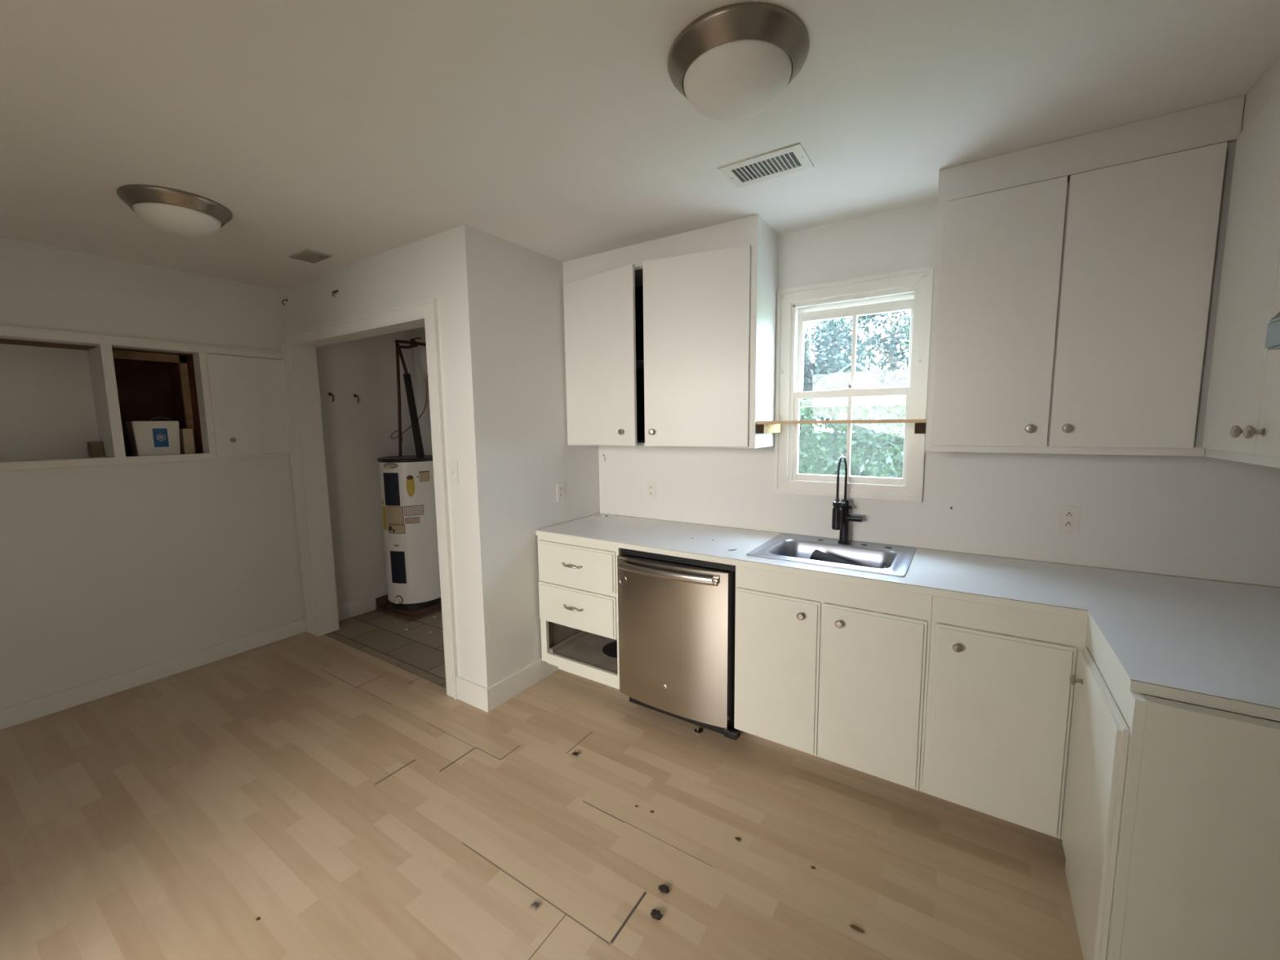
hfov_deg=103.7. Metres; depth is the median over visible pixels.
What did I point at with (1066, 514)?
socket
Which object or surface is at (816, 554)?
sink basin
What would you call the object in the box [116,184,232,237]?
ceiling light
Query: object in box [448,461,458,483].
light switch
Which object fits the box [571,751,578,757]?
debris
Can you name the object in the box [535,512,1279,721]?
countertop
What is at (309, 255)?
ceiling vent
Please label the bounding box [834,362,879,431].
house
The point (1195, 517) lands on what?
wall
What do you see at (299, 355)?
door frame
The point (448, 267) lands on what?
wall
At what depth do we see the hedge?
7.50 m
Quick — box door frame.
[280,297,457,699]
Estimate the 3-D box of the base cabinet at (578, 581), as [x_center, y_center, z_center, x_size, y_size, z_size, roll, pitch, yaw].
[-0.200,0.748,3.038,0.578,0.884,0.646,3,8,33]
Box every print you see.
[385,464,395,466]
[406,475,413,479]
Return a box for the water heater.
[377,337,441,609]
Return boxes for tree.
[800,317,865,431]
[815,310,911,431]
[886,317,910,424]
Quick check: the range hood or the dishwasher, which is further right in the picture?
the range hood
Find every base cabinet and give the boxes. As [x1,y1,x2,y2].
[537,535,621,688]
[733,565,933,791]
[922,595,1267,839]
[1062,619,1279,959]
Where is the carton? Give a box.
[179,428,195,453]
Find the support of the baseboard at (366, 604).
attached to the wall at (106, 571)
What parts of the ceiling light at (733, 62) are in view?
lamp shade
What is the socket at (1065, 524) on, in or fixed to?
attached to the wall outlet at (1068, 517)
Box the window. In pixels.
[773,266,933,502]
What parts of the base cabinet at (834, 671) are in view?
door, knob, knob, door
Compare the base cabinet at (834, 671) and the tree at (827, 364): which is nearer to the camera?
the base cabinet at (834, 671)
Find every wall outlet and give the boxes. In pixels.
[555,482,564,502]
[646,481,656,500]
[1056,505,1080,533]
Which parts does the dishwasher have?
bar handle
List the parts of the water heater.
access panel, access panel, lid, tank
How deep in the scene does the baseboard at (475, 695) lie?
2.73 m
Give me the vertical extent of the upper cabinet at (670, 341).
1.091 m
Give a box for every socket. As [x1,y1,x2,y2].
[648,485,653,489]
[1062,521,1073,528]
[1063,511,1074,518]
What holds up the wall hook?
attached to the wall at (106, 571)
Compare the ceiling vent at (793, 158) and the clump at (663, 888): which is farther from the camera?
the ceiling vent at (793, 158)
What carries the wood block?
in the upper cabinet at (56, 398)
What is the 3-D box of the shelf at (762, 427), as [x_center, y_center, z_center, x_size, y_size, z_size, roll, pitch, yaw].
[0.948,-0.253,2.378,0.724,0.061,0.270,3,8,33]
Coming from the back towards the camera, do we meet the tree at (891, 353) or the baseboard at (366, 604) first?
the tree at (891, 353)
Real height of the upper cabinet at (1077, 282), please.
1.091 m
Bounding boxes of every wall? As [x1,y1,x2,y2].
[0,237,417,709]
[277,224,504,688]
[412,200,1279,586]
[484,232,599,678]
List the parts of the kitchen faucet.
lever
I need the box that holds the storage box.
[124,417,180,456]
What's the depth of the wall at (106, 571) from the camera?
3.07 m
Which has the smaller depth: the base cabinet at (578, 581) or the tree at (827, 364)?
the base cabinet at (578, 581)
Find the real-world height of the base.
0.100 m
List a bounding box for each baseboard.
[0,617,306,730]
[337,591,387,621]
[456,675,489,712]
[488,657,559,711]
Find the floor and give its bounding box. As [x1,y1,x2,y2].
[0,609,1084,959]
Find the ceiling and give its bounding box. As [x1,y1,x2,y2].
[0,0,1279,288]
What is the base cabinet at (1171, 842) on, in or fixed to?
on the floor
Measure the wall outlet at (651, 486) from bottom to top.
0.114 m
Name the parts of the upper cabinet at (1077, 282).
door, knob, knob, door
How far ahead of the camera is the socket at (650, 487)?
3.18 m
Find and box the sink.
[746,533,916,577]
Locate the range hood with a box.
[1264,311,1279,350]
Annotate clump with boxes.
[650,908,662,919]
[657,884,669,893]
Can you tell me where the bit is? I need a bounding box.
[849,924,864,933]
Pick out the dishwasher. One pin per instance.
(677, 615)
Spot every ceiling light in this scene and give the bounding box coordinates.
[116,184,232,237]
[667,1,809,121]
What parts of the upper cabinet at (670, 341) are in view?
door, knob, knob, door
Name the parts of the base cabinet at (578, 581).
pull handle, pull handle, drawer, drawer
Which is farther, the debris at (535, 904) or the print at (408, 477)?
the print at (408, 477)
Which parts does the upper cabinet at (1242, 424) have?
knob, knob, door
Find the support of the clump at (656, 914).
on the floor
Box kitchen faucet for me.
[831,455,862,543]
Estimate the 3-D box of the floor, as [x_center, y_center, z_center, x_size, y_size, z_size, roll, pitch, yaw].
[-0.782,1.370,1.805,5.266,0.061,3.540,3,8,33]
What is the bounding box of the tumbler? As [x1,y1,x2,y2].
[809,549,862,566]
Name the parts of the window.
sash, sash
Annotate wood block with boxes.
[87,441,104,457]
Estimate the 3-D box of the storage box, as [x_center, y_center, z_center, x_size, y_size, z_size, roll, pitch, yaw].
[-3.041,-0.274,3.146,0.156,0.234,0.216,3,8,33]
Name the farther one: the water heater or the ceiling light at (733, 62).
the water heater
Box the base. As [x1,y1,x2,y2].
[375,595,441,621]
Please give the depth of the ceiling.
1.54 m
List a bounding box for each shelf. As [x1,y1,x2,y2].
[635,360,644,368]
[756,418,926,433]
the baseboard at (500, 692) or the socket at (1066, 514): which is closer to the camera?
the socket at (1066, 514)
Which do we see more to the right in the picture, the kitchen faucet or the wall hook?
the kitchen faucet
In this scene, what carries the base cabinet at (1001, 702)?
on the floor
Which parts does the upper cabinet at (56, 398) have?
frame, knob, door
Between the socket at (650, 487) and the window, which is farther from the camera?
the socket at (650, 487)
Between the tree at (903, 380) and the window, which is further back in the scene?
the tree at (903, 380)
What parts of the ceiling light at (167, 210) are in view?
lamp shade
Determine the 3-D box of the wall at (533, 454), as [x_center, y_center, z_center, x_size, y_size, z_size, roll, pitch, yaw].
[-0.571,-0.056,3.060,0.120,2.486,0.891,3,8,33]
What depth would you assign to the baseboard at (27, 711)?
3.00 m
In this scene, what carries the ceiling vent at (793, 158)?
in the ceiling
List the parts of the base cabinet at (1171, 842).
knob, door, panel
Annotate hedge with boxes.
[798,369,906,478]
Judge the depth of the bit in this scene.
1.51 m
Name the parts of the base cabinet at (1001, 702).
knob, door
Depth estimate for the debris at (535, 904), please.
1.60 m
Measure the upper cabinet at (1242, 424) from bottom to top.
1.091 m
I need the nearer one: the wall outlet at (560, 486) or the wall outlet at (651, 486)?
the wall outlet at (560, 486)
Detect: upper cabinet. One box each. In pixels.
[0,324,290,471]
[562,214,778,448]
[924,95,1244,456]
[1201,54,1279,468]
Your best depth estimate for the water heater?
4.02 m
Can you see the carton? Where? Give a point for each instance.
(186, 435)
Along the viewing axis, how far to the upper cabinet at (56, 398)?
3.04 m
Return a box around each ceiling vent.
[288,248,332,263]
[718,142,813,188]
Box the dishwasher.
[617,548,742,740]
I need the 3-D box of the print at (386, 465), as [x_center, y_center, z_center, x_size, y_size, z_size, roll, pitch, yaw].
[-1.952,-0.112,3.927,0.099,0.022,0.009,1,7,13]

